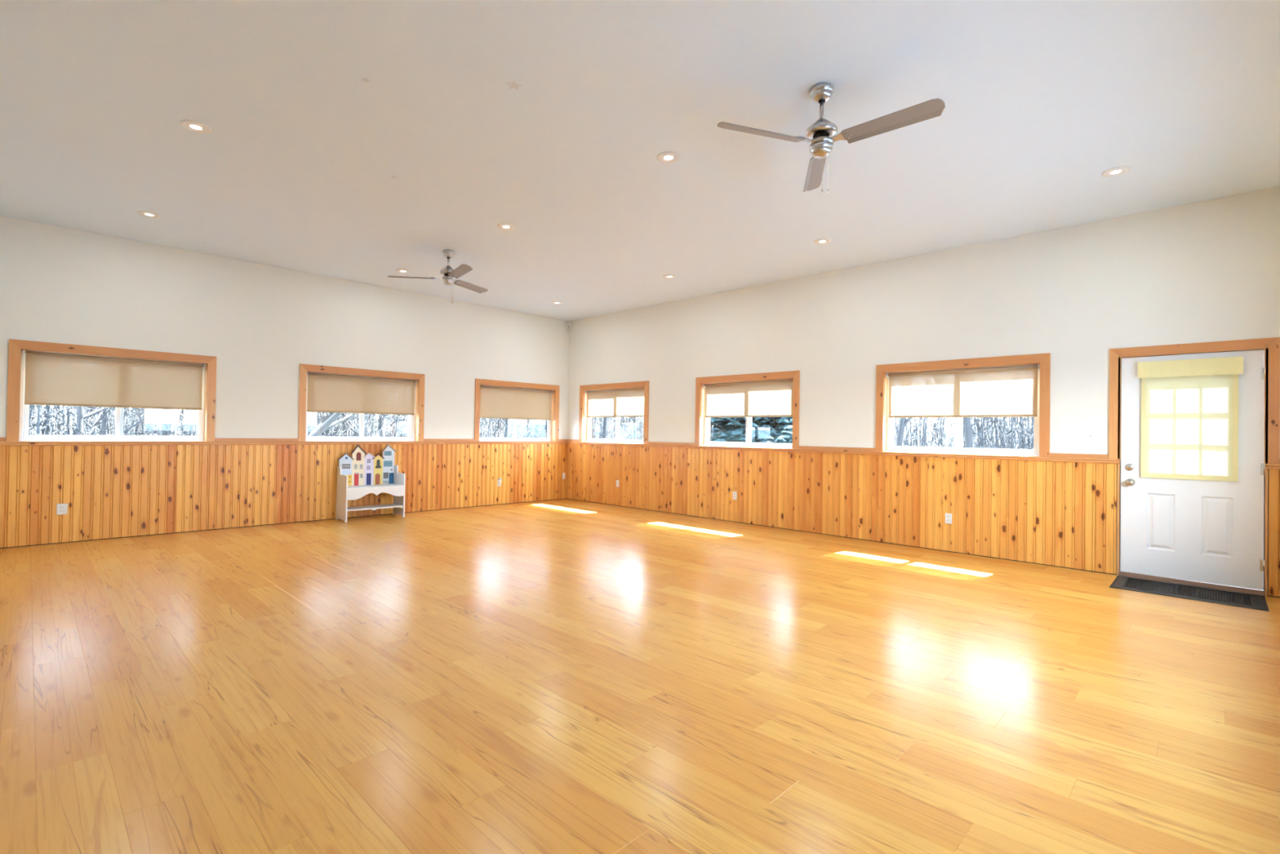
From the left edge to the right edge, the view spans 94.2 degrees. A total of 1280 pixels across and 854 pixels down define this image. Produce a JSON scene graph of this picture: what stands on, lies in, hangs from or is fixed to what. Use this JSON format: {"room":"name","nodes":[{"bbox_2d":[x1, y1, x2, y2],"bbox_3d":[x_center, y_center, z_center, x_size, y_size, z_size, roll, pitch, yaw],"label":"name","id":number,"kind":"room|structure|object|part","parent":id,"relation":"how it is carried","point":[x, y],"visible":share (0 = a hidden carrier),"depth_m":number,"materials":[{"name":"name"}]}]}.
{"room":"community hall","nodes":[
{"label":"community hall","id":0,"kind":"room"},
{"bbox_2d":[0,215,568,547],"bbox_3d":[-4.088,-0.394,8.666,0.197,3.382,7.985,0,-1,44],"label":"wall","id":1,"kind":"structure","parent":0,"point":[60,285],"depth_m":7.58,"materials":[{"name":"paint"}]},
{"bbox_2d":[56,502,67,515],"bbox_3d":[-6.183,0.878,6.362,0.015,0.116,0.085,0,-1,44],"label":"wall outlet","id":2,"kind":"object","parent":1,"relation":"attached to","point":[61,508],"visible":1,"depth_m":6.36,"materials":[{"name":"white plastic"}]},
{"bbox_2d":[6,338,216,440],"bbox_3d":[-5.932,-0.348,6.788,0.229,1.074,1.760,0,-1,44],"label":"window","id":3,"kind":"structure","parent":1,"relation":"in","point":[18,413],"depth_m":6.62,"materials":[{"name":"brown wood"}]},
{"bbox_3d":[-6.439,-0.377,6.115,0.019,1.044,0.087,0,-1,44],"label":"casing","id":4,"kind":"part","parent":3,"relation":"part of","materials":[{"name":"brown wood"}]},
{"bbox_3d":[-6.219,-0.324,6.558,0.026,0.893,0.798,0,-1,44],"label":"sash","id":5,"kind":"part","parent":3,"relation":"part of","materials":[{"name":"white plastic"}]},
{"bbox_3d":[-5.849,-0.839,6.720,0.019,0.091,1.760,0,-1,44],"label":"head casing","id":6,"kind":"part","parent":3,"relation":"part of","materials":[{"name":"brown wood"}]},
{"bbox_2d":[22,349,205,409],"bbox_3d":[-5.900,-0.447,6.759,0.057,0.689,1.556,0,-1,44],"label":"roller blind","id":7,"kind":"object","parent":3,"relation":"attached to","point":[51,379],"visible":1,"depth_m":6.70,"materials":[{"name":"beige fabric"}]},
{"bbox_3d":[-5.691,-0.311,7.061,0.026,0.893,0.798,0,-1,44],"label":"sash","id":8,"kind":"part","parent":3,"relation":"part of","materials":[{"name":"clear glass"}]},
{"bbox_3d":[-5.274,-0.348,7.315,0.019,1.044,0.087,0,-1,44],"label":"casing","id":9,"kind":"part","parent":3,"relation":"part of","materials":[{"name":"brown wood"}]},
{"bbox_2d":[0,497,566,548],"bbox_3d":[-4.050,1.293,8.588,0.013,0.008,7.625,0,-1,44],"label":"baseboard","id":10,"kind":"structure","parent":1,"relation":"attached to","point":[564,498],"depth_m":7.48,"materials":[{"name":"brown wood"}]},
{"bbox_2d":[0,437,568,445],"bbox_3d":[-4.021,0.209,8.586,0.050,0.083,7.624,0,-1,44],"label":"trim","id":11,"kind":"structure","parent":1,"relation":"attached to","point":[3,442],"depth_m":7.66,"materials":[{"name":"brown wood"}]},
{"bbox_2d":[297,363,425,440],"bbox_3d":[-4.058,-0.301,8.718,0.229,1.074,1.760,0,-1,44],"label":"window","id":12,"kind":"structure","parent":1,"relation":"in","point":[416,421],"depth_m":8.70,"materials":[{"name":"brown wood"}]},
{"bbox_3d":[-4.565,-0.330,8.045,0.019,1.044,0.087,0,-1,44],"label":"casing","id":13,"kind":"part","parent":12,"relation":"part of","materials":[{"name":"brown wood"}]},
{"bbox_3d":[-4.344,-0.277,8.488,0.026,0.893,0.798,0,-1,44],"label":"sash","id":14,"kind":"part","parent":12,"relation":"part of","materials":[{"name":"white plastic"}]},
{"bbox_2d":[306,371,417,415],"bbox_3d":[-4.026,-0.400,8.690,0.057,0.689,1.556,0,-1,44],"label":"roller blind","id":15,"kind":"object","parent":12,"relation":"attached to","point":[326,393],"visible":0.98,"depth_m":8.64,"materials":[{"name":"beige fabric"}]},
{"bbox_3d":[-3.975,-0.792,8.650,0.019,0.091,1.760,0,-1,44],"label":"head casing","id":16,"kind":"part","parent":12,"relation":"part of","materials":[{"name":"brown wood"}]},
{"bbox_3d":[-3.817,-0.264,8.991,0.026,0.893,0.798,0,-1,44],"label":"sash","id":17,"kind":"part","parent":12,"relation":"part of","materials":[{"name":"white plastic"}]},
{"bbox_3d":[-3.400,-0.301,9.245,0.019,1.044,0.087,0,-1,44],"label":"casing","id":18,"kind":"part","parent":12,"relation":"part of","materials":[{"name":"brown wood"}]},
{"bbox_2d":[474,378,559,440],"bbox_3d":[-2.215,-0.255,10.617,0.229,1.074,1.760,0,-1,44],"label":"window","id":19,"kind":"structure","parent":1,"relation":"in","point":[553,424],"depth_m":10.63,"materials":[{"name":"brown wood"}]},
{"bbox_3d":[-2.722,-0.284,9.944,0.019,1.044,0.087,0,-1,44],"label":"casing","id":20,"kind":"part","parent":19,"relation":"part of","materials":[{"name":"brown wood"}]},
{"bbox_3d":[-2.501,-0.231,10.387,0.026,0.893,0.798,0,-1,44],"label":"sash","id":21,"kind":"part","parent":19,"relation":"part of","materials":[{"name":"white plastic"}]},
{"bbox_2d":[480,385,553,420],"bbox_3d":[-2.183,-0.354,10.588,0.057,0.689,1.556,0,-1,44],"label":"roller blind","id":22,"kind":"object","parent":19,"relation":"attached to","point":[495,402],"visible":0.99,"depth_m":10.57,"materials":[{"name":"beige fabric"}]},
{"bbox_3d":[-2.132,-0.746,10.548,0.019,0.091,1.760,0,-1,44],"label":"head casing","id":23,"kind":"part","parent":19,"relation":"part of","materials":[{"name":"brown wood"}]},
{"bbox_3d":[-1.974,-0.218,10.890,0.026,0.893,0.798,0,-1,44],"label":"sash","id":24,"kind":"part","parent":19,"relation":"part of","materials":[{"name":"white plastic"}]},
{"bbox_3d":[-1.556,-0.255,11.144,0.019,1.044,0.087,0,-1,44],"label":"casing","id":25,"kind":"part","parent":19,"relation":"part of","materials":[{"name":"brown wood"}]},
{"bbox_2d":[566,322,571,328],"bbox_3d":[-1.350,-1.919,11.293,0.084,0.110,0.068,1,-1,-1],"label":"sensor","id":26,"kind":"object","parent":1,"relation":"attached to","point":[568,324],"visible":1,"depth_m":11.27,"materials":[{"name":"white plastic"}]},
{"bbox_2d":[0,498,1279,853],"bbox_3d":[-0.644,1.374,5.279,9.870,0.120,7.985,0,-1,44],"label":"floor","id":27,"kind":"structure","parent":0,"point":[562,676],"depth_m":2.86,"materials":[{"name":"laminate"}]},
{"bbox_2d":[336,444,405,522],"bbox_3d":[-3.827,0.774,8.481,0.362,1.049,0.818,0,-1,44],"label":"bench","id":28,"kind":"object","parent":27,"relation":"on","point":[364,475],"visible":1,"depth_m":8.51,"materials":[{"name":"white paint"}]},
{"bbox_3d":[-4.106,0.924,8.195,0.362,0.736,0.018,0,-1,44],"label":"panel","id":29,"kind":"part","parent":28,"relation":"part of","materials":[{"name":"white paint"}]},
{"bbox_3d":[-4.041,0.741,8.473,0.006,0.190,0.059,0,-1,44],"label":"door","id":30,"kind":"part","parent":28,"relation":"part of","materials":[{"name":"red wood"}]},
{"bbox_3d":[-3.922,0.753,8.596,0.006,0.168,0.064,0,-1,44],"label":"door","id":31,"kind":"part","parent":28,"relation":"part of","materials":[{"name":"blue wood"}]},
{"bbox_2d":[347,503,400,509],"bbox_3d":[-3.831,1.141,8.477,0.300,0.016,0.778,0,-1,44],"label":"shelf","id":32,"kind":"object","parent":28,"relation":"attached to","point":[387,505],"depth_m":8.47,"materials":[{"name":"white paint"}]},
{"bbox_3d":[-3.818,0.850,8.472,0.320,0.018,0.778,0,-1,44],"label":"seat","id":33,"kind":"part","parent":28,"relation":"part of","materials":[{"name":"white paint"}]},
{"bbox_3d":[-3.833,0.759,8.687,0.006,0.160,0.065,0,-1,44],"label":"door","id":34,"kind":"part","parent":28,"relation":"part of","materials":[{"name":"orange wood"}]},
{"bbox_3d":[-3.693,0.760,8.832,0.006,0.158,0.066,0,-1,44],"label":"door","id":35,"kind":"part","parent":28,"relation":"part of","materials":[{"name":"blue wood"}]},
{"bbox_3d":[-3.551,0.938,8.766,0.362,0.736,0.018,0,-1,44],"label":"panel","id":36,"kind":"part","parent":28,"relation":"part of","materials":[{"name":"white paint"}]},
{"bbox_2d":[1109,575,1269,611],"bbox_3d":[4.595,1.382,5.012,0.950,0.011,0.610,0,-1,44],"label":"door mat","id":37,"kind":"object","parent":27,"relation":"on","point":[1246,600],"visible":1,"depth_m":4.96,"materials":[{"name":"black rubber"}]},
{"bbox_2d":[0,0,1279,321],"bbox_3d":[-0.593,-2.128,5.314,9.870,0.120,7.985,0,-1,44],"label":"ceiling","id":38,"kind":"structure","parent":0,"point":[300,157],"depth_m":4.12,"materials":[{"name":"paint"}]},
{"bbox_2d":[137,210,160,217],"bbox_3d":[-4.904,-2.120,5.942,0.180,0.010,0.180,0,-1,44],"label":"recessed light","id":39,"kind":"object","parent":38,"relation":"in","point":[147,214],"visible":1,"depth_m":5.92,"materials":[{"name":"white plastic"}]},
{"bbox_2d":[179,120,211,133],"bbox_3d":[-3.131,-2.111,4.192,0.180,0.010,0.180,0,-1,44],"label":"recessed light","id":40,"kind":"object","parent":38,"relation":"in","point":[195,126],"visible":1,"depth_m":4.18,"materials":[{"name":"white plastic"}]},
{"bbox_2d":[360,77,370,83],"bbox_3d":[-1.660,-2.099,3.604,0.056,0.002,0.056,0,-1,44],"label":"sticker","id":41,"kind":"object","parent":38,"relation":"attached to","point":[366,81],"visible":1,"depth_m":3.60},
{"bbox_2d":[395,269,410,273],"bbox_3d":[-3.155,-2.074,7.923,0.180,0.010,0.180,0,-1,44],"label":"recessed light","id":42,"kind":"object","parent":38,"relation":"in","point":[404,271],"visible":1,"depth_m":7.92,"materials":[{"name":"white plastic"}]},
{"bbox_2d":[386,249,488,303],"bbox_3d":[-2.153,-1.769,6.996,1.152,0.610,1.196,0,-1,44],"label":"ceiling fan","id":43,"kind":"object","parent":38,"relation":"hanging from","point":[450,273],"visible":1,"depth_m":6.97,"materials":[{"name":"silver metal"}]},
{"bbox_3d":[-2.679,-1.755,6.986,0.552,0.016,0.124,1,12,-6],"label":"blade","id":44,"kind":"part","parent":43,"relation":"part of","materials":[{"name":"grey wood"}]},
{"bbox_3d":[-2.026,-1.748,6.691,0.124,0.016,0.552,17,-10,-35],"label":"blade","id":45,"kind":"part","parent":43,"relation":"part of","materials":[{"name":"silver metal"}]},
{"bbox_3d":[-2.097,-1.742,7.404,0.124,0.016,0.552,-14,-6,23],"label":"blade","id":46,"kind":"part","parent":43,"relation":"part of","materials":[{"name":"grey wood"}]},
{"bbox_2d":[497,223,515,230],"bbox_3d":[-1.383,-2.066,6.147,0.180,0.010,0.180,0,-1,44],"label":"recessed light","id":47,"kind":"object","parent":38,"relation":"in","point":[503,226],"visible":1,"depth_m":6.13,"materials":[{"name":"white plastic"}]},
{"bbox_2d":[505,80,521,90],"bbox_3d":[-0.774,-2.086,3.639,0.102,0.002,0.104,0,-1,44],"label":"sticker","id":48,"kind":"object","parent":38,"relation":"attached to","point":[513,85],"visible":1,"depth_m":3.64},
{"bbox_2d":[551,301,562,304],"bbox_3d":[-1.357,-2.029,9.731,0.180,0.010,0.180,0,-1,44],"label":"recessed light","id":49,"kind":"object","parent":38,"relation":"in","point":[553,302],"visible":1,"depth_m":9.70,"materials":[{"name":"white plastic"}]},
{"bbox_2d":[657,151,679,163],"bbox_3d":[0.219,-2.058,4.550,0.180,0.010,0.180,0,-1,44],"label":"recessed light","id":50,"kind":"object","parent":38,"relation":"in","point":[665,157],"visible":1,"depth_m":4.54,"materials":[{"name":"white plastic"}]},
{"bbox_2d":[662,274,675,278],"bbox_3d":[0.397,-2.021,8.000,0.180,0.010,0.180,0,-1,44],"label":"recessed light","id":51,"kind":"object","parent":38,"relation":"in","point":[668,276],"visible":1,"depth_m":7.98,"materials":[{"name":"white plastic"}]},
{"bbox_2d":[813,238,831,244],"bbox_3d":[1.983,-2.013,6.460,0.180,0.010,0.180,0,-1,44],"label":"recessed light","id":52,"kind":"object","parent":38,"relation":"in","point":[822,241],"visible":1,"depth_m":6.44,"materials":[{"name":"white plastic"}]},
{"bbox_2d":[717,82,945,193],"bbox_3d":[1.196,-1.747,3.513,1.095,0.625,1.214,0,-1,44],"label":"ceiling fan","id":53,"kind":"object","parent":38,"relation":"hanging from","point":[821,135],"visible":1,"depth_m":3.53,"materials":[{"name":"silver metal"}]},
{"bbox_3d":[0.712,-1.725,3.489,0.552,0.016,0.124,1,12,-19],"label":"blade","id":54,"kind":"part","parent":53,"relation":"part of","materials":[{"name":"silver metal"}]},
{"bbox_3d":[1.185,-1.712,4.028,0.124,0.016,0.552,-13,-3,11],"label":"blade","id":55,"kind":"part","parent":53,"relation":"part of","materials":[{"name":"silver metal"}]},
{"bbox_3d":[1.415,-1.716,3.348,0.552,0.016,0.124,0,-14,41],"label":"blade","id":56,"kind":"part","parent":53,"relation":"part of","materials":[{"name":"silver metal"}]},
{"bbox_2d":[1101,166,1130,177],"bbox_3d":[3.745,-2.005,4.679,0.180,0.010,0.180,0,-1,44],"label":"recessed light","id":57,"kind":"object","parent":38,"relation":"in","point":[1115,171],"visible":1,"depth_m":4.67,"materials":[{"name":"white plastic"}]},
{"bbox_2d":[566,186,1279,596],"bbox_3d":[2.094,-0.309,8.090,9.510,3.382,0.197,0,-1,44],"label":"wall","id":58,"kind":"structure","parent":0,"point":[1205,271],"depth_m":6.69,"materials":[{"name":"paint"}]},
{"bbox_2d":[578,381,648,444],"bbox_3d":[-0.422,-0.229,10.550,1.760,1.074,0.229,0,-1,44],"label":"window","id":59,"kind":"structure","parent":58,"relation":"in","point":[584,422],"depth_m":10.59,"materials":[{"name":"brown wood"}]},
{"bbox_3d":[-1.095,-0.249,11.058,0.087,1.044,0.019,0,-1,44],"label":"casing","id":60,"kind":"part","parent":59,"relation":"part of","materials":[{"name":"brown wood"}]},
{"bbox_3d":[-0.652,-0.199,10.836,0.798,0.893,0.026,0,-1,44],"label":"sash","id":61,"kind":"part","parent":59,"relation":"part of","materials":[{"name":"white plastic"}]},
{"bbox_3d":[-0.488,-0.722,10.480,1.760,0.091,0.019,0,-1,44],"label":"head casing","id":62,"kind":"part","parent":59,"relation":"part of","materials":[{"name":"brown wood"}]},
{"bbox_2d":[585,387,644,417],"bbox_3d":[-0.449,-0.365,10.521,1.556,0.617,0.057,0,-1,44],"label":"roller blind","id":63,"kind":"object","parent":59,"relation":"attached to","point":[621,402],"visible":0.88,"depth_m":10.51,"materials":[{"name":"white fabric"}]},
{"bbox_3d":[-0.149,-0.197,10.309,0.798,0.893,0.026,0,-1,44],"label":"sash","id":64,"kind":"part","parent":59,"relation":"part of","materials":[{"name":"white plastic"}]},
{"bbox_3d":[0.105,-0.243,9.892,0.087,1.044,0.019,0,-1,44],"label":"casing","id":65,"kind":"part","parent":59,"relation":"part of","materials":[{"name":"brown wood"}]},
{"bbox_2d":[733,491,737,499],"bbox_3d":[1.371,0.993,8.612,0.072,0.116,0.015,0,-1,44],"label":"wall outlet","id":66,"kind":"object","parent":58,"relation":"attached to","point":[735,493],"visible":1,"depth_m":8.61,"materials":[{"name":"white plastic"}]},
{"bbox_2d":[694,370,799,448],"bbox_3d":[1.562,-0.219,8.624,1.760,1.074,0.229,0,-1,44],"label":"window","id":67,"kind":"structure","parent":58,"relation":"in","point":[702,428],"depth_m":8.63,"materials":[{"name":"brown wood"}]},
{"bbox_3d":[0.889,-0.239,9.131,0.087,1.044,0.019,0,-1,44],"label":"casing","id":68,"kind":"part","parent":67,"relation":"part of","materials":[{"name":"brown wood"}]},
{"bbox_3d":[1.332,-0.189,8.909,0.798,0.893,0.026,0,-1,44],"label":"sash","id":69,"kind":"part","parent":67,"relation":"part of","materials":[{"name":"white plastic"}]},
{"bbox_3d":[1.496,-0.713,8.553,1.760,0.091,0.019,0,-1,44],"label":"head casing","id":70,"kind":"part","parent":67,"relation":"part of","materials":[{"name":"brown wood"}]},
{"bbox_2d":[702,378,793,417],"bbox_3d":[1.535,-0.344,8.595,1.556,0.641,0.057,0,-1,44],"label":"roller blind","id":71,"kind":"object","parent":67,"relation":"attached to","point":[774,397],"visible":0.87,"depth_m":8.56,"materials":[{"name":"white fabric"}]},
{"bbox_3d":[1.835,-0.187,8.382,0.798,0.893,0.026,0,-1,44],"label":"sash","id":72,"kind":"part","parent":67,"relation":"part of","materials":[{"name":"white plastic"}]},
{"bbox_3d":[2.090,-0.233,7.966,0.087,1.044,0.019,0,-1,44],"label":"casing","id":73,"kind":"part","parent":67,"relation":"part of","materials":[{"name":"brown wood"}]},
{"bbox_2d":[566,497,1116,574],"bbox_3d":[1.543,1.374,8.462,8.214,0.008,0.013,0,-1,44],"label":"baseboard","id":74,"kind":"structure","parent":58,"relation":"attached to","point":[566,498],"depth_m":7.06,"materials":[{"name":"brown wood"}]},
{"bbox_2d":[567,439,1119,463],"bbox_3d":[1.570,0.289,8.435,8.182,0.083,0.050,0,-1,44],"label":"trim","id":75,"kind":"structure","parent":58,"relation":"attached to","point":[1064,457],"depth_m":7.21,"materials":[{"name":"brown wood"}]},
{"bbox_2d":[945,512,951,524],"bbox_3d":[3.430,1.017,6.612,0.072,0.116,0.015,0,-1,44],"label":"wall outlet","id":76,"kind":"object","parent":58,"relation":"attached to","point":[948,516],"visible":1,"depth_m":6.61,"materials":[{"name":"white plastic"}]},
{"bbox_2d":[875,352,1050,456],"bbox_3d":[3.569,-0.209,6.675,1.760,1.074,0.229,0,-1,44],"label":"window","id":77,"kind":"structure","parent":58,"relation":"in","point":[885,425],"depth_m":6.59,"materials":[{"name":"brown wood"}]},
{"bbox_3d":[2.896,-0.229,7.182,0.087,1.044,0.019,0,-1,44],"label":"casing","id":78,"kind":"part","parent":77,"relation":"part of","materials":[{"name":"brown wood"}]},
{"bbox_3d":[3.339,-0.179,6.961,0.798,0.893,0.026,0,-1,44],"label":"sash","id":79,"kind":"part","parent":77,"relation":"part of","materials":[{"name":"white plastic"}]},
{"bbox_2d":[886,363,1039,428],"bbox_3d":[3.542,-0.322,6.646,1.556,0.665,0.057,0,-1,44],"label":"roller blind","id":80,"kind":"object","parent":77,"relation":"attached to","point":[1009,391],"visible":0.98,"depth_m":6.59,"materials":[{"name":"white fabric"}]},
{"bbox_3d":[3.503,-0.703,6.604,1.760,0.091,0.019,0,-1,44],"label":"head casing","id":81,"kind":"part","parent":77,"relation":"part of","materials":[{"name":"brown wood"}]},
{"bbox_3d":[3.568,0.313,6.676,1.610,0.030,0.210,0,-1,44],"label":"sill","id":82,"kind":"part","parent":77,"relation":"part of","materials":[{"name":"white plastic"}]},
{"bbox_3d":[3.842,-0.177,6.434,0.798,0.893,0.026,0,-1,44],"label":"sash","id":83,"kind":"part","parent":77,"relation":"part of","materials":[{"name":"white plastic"}]},
{"bbox_3d":[4.096,-0.223,6.017,0.087,1.044,0.019,0,-1,44],"label":"casing","id":84,"kind":"part","parent":77,"relation":"part of","materials":[{"name":"brown wood"}]},
{"bbox_2d":[1085,429,1095,441],"bbox_3d":[4.360,0.081,5.755,0.072,0.116,0.018,0,-1,44],"label":"light switch","id":85,"kind":"object","parent":58,"relation":"attached to","point":[1090,433],"visible":1,"depth_m":5.75,"materials":[{"name":"white plastic"}]},
{"bbox_2d":[1108,337,1279,595],"bbox_3d":[4.899,0.328,5.314,1.106,2.135,0.250,0,-1,44],"label":"door","id":86,"kind":"structure","parent":58,"relation":"in","point":[1211,534],"depth_m":5.21,"materials":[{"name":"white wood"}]},
{"bbox_3d":[4.496,-0.221,5.629,0.085,1.043,0.019,0,-1,44],"label":"casing","id":87,"kind":"part","parent":86,"relation":"part of","materials":[{"name":"brown wood"}]},
{"bbox_3d":[4.551,0.515,5.522,0.068,0.068,0.070,0,-1,44],"label":"knob","id":88,"kind":"part","parent":86,"relation":"part of","materials":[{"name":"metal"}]},
{"bbox_3d":[4.729,0.860,5.398,0.194,0.512,0.012,0,-1,44],"label":"panel","id":89,"kind":"part","parent":86,"relation":"part of","materials":[{"name":"paint"}]},
{"bbox_2d":[1137,356,1243,481],"bbox_3d":[4.839,-0.067,5.252,0.685,1.058,0.042,0,-1,44],"label":"roller blind","id":90,"kind":"object","parent":86,"relation":"hanging from","point":[1189,407],"visible":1,"depth_m":5.25,"materials":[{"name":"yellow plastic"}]},
{"bbox_3d":[4.850,-0.002,5.265,0.633,0.928,0.006,0,-1,44],"label":"panel","id":91,"kind":"part","parent":90,"relation":"part of","materials":[{"name":"yellow fabric"}]},
{"bbox_3d":[4.869,-0.696,5.278,1.106,0.088,0.019,0,-1,44],"label":"head casing","id":92,"kind":"part","parent":86,"relation":"part of","materials":[{"name":"brown wood"}]},
{"bbox_3d":[4.991,0.861,5.143,0.198,0.512,0.012,0,-1,44],"label":"panel","id":93,"kind":"part","parent":86,"relation":"part of","materials":[{"name":"paint"}]},
{"bbox_3d":[5.229,-0.217,4.918,0.085,1.043,0.019,0,-1,44],"label":"casing","id":94,"kind":"part","parent":86,"relation":"part of","materials":[{"name":"brown wood"}]},
{"bbox_2d":[1265,463,1279,469],"bbox_3d":[5.302,0.308,4.812,0.335,0.083,0.050,0,-1,44],"label":"trim","id":95,"kind":"structure","parent":58,"relation":"attached to","point":[1268,466],"depth_m":4.89,"materials":[{"name":"brown wood"}]},
{"label":"outside","id":96,"kind":"structure","parent":0,"visible":0},
{"bbox_2d":[35,410,1026,448],"bbox_3d":[-0.407,-0.522,28.288,160.000,5.261,160.000,0,-1,44],"label":"ground","id":97,"kind":"structure","parent":96,"point":[37,411],"depth_m":61.16,"materials":[{"name":"white snow"}]},
{"bbox_2d":[29,404,190,435],"bbox_3d":[-11.945,-2.548,14.236,7.929,8.514,7.810,1,-1,-19],"label":"bare tree","id":98,"kind":"object","parent":97,"relation":"on","point":[103,425],"visible":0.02,"depth_m":13.95,"materials":[{"name":"grey plant"}]},
{"bbox_2d":[29,404,197,435],"bbox_3d":[-10.175,-2.004,11.584,6.879,7.425,7.799,1,-1,21],"label":"bare tree","id":99,"kind":"object","parent":97,"relation":"on","point":[80,416],"visible":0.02,"depth_m":10.92,"materials":[{"name":"grey plant"}]},
{"bbox_2d":[155,408,172,435],"bbox_3d":[-9.037,-3.104,10.602,7.742,9.650,6.968,1,-1,20],"label":"bare tree","id":100,"kind":"object","parent":97,"relation":"on","point":[162,412],"visible":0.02,"depth_m":11.10,"materials":[{"name":"grey plant"}]},
{"bbox_2d":[172,408,357,436],"bbox_3d":[-6.942,-1.580,11.663,6.830,6.796,7.291,0,-1,31],"label":"bare tree","id":101,"kind":"object","parent":97,"relation":"on","point":[319,428],"visible":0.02,"depth_m":11.86,"materials":[{"name":"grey plant"}]},
{"bbox_2d":[307,412,333,429],"bbox_3d":[-10.948,-2.699,17.400,9.359,8.910,8.255,1,-1,2],"label":"bare tree","id":102,"kind":"object","parent":97,"relation":"on","point":[312,424],"visible":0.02,"depth_m":19.36,"materials":[{"name":"grey plant"}]},
{"bbox_2d":[307,412,407,436],"bbox_3d":[-6.697,-2.118,14.116,7.268,7.805,7.160,1,-1,-5],"label":"bare tree","id":103,"kind":"object","parent":97,"relation":"on","point":[381,425],"visible":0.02,"depth_m":13.33,"materials":[{"name":"grey plant"}]},
{"bbox_2d":[407,414,410,436],"bbox_3d":[-4.844,0.455,12.527,0.130,2.640,0.130,0,-1,44],"label":"post","id":104,"kind":"object","parent":97,"relation":"on","point":[408,415],"visible":0.02,"depth_m":12.48,"materials":[{"name":"plastic"}]},
{"bbox_2d":[479,417,547,437],"bbox_3d":[-3.024,-2.219,16.332,7.598,8.160,7.485,1,-1,4],"label":"bare tree","id":105,"kind":"object","parent":97,"relation":"on","point":[507,425],"visible":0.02,"depth_m":17.02,"materials":[{"name":"grey plant"}]},
{"bbox_2d":[479,417,547,437],"bbox_3d":[-3.541,-2.581,18.263,8.255,8.910,9.359,1,-1,29],"label":"bare tree","id":106,"kind":"object","parent":97,"relation":"on","point":[537,432],"visible":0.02,"depth_m":18.77,"materials":[{"name":"grey plant"}]},
{"bbox_2d":[28,404,1034,449],"bbox_3d":[-9.447,-4.226,39.793,69.610,12.645,55.014,0,-1,44],"label":"treeline","id":107,"kind":"object","parent":97,"relation":"on","point":[1020,437],"visible":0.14,"depth_m":22.54,"materials":[{"name":"white plant"}]},
{"bbox_2d":[591,416,641,439],"bbox_3d":[-1.896,-2.886,22.475,10.139,9.653,8.943,1,-1,19],"label":"bare tree","id":108,"kind":"object","parent":97,"relation":"on","point":[603,435],"visible":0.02,"depth_m":23.09,"materials":[{"name":"grey plant"}]},
{"bbox_2d":[619,417,636,439],"bbox_3d":[-0.210,-2.974,25.296,9.112,9.934,9.250,1,-1,28],"label":"bare tree","id":109,"kind":"object","parent":97,"relation":"on","point":[633,419],"visible":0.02,"depth_m":25.93,"materials":[{"name":"grey plant"}]},
{"bbox_2d":[710,416,792,443],"bbox_3d":[3.061,-1.347,16.835,5.411,6.637,5.633,1,-1,-5],"label":"spruce","id":110,"kind":"object","parent":97,"relation":"on","point":[764,429],"visible":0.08,"depth_m":15.28,"materials":[{"name":"grey plant"}]},
{"bbox_2d":[896,417,912,446],"bbox_3d":[9.255,-3.707,19.724,9.291,11.580,8.362,1,-1,-15],"label":"bare tree","id":111,"kind":"object","parent":97,"relation":"on","point":[904,421],"visible":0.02,"depth_m":20.35,"materials":[{"name":"grey plant"}]},
{"bbox_2d":[962,417,973,448],"bbox_3d":[10.624,-5.118,21.170,10.452,14.475,11.613,0,-1,44],"label":"bare tree","id":112,"kind":"object","parent":97,"relation":"on","point":[969,442],"visible":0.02,"depth_m":20.39,"materials":[{"name":"grey plant"}]},
{"bbox_2d":[942,417,1034,449],"bbox_3d":[15.269,-3.173,22.619,9.911,10.643,9.763,1,-1,-13],"label":"bare tree","id":113,"kind":"object","parent":97,"relation":"on","point":[942,417],"visible":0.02,"depth_m":23.36,"materials":[{"name":"grey plant"}]}
]}

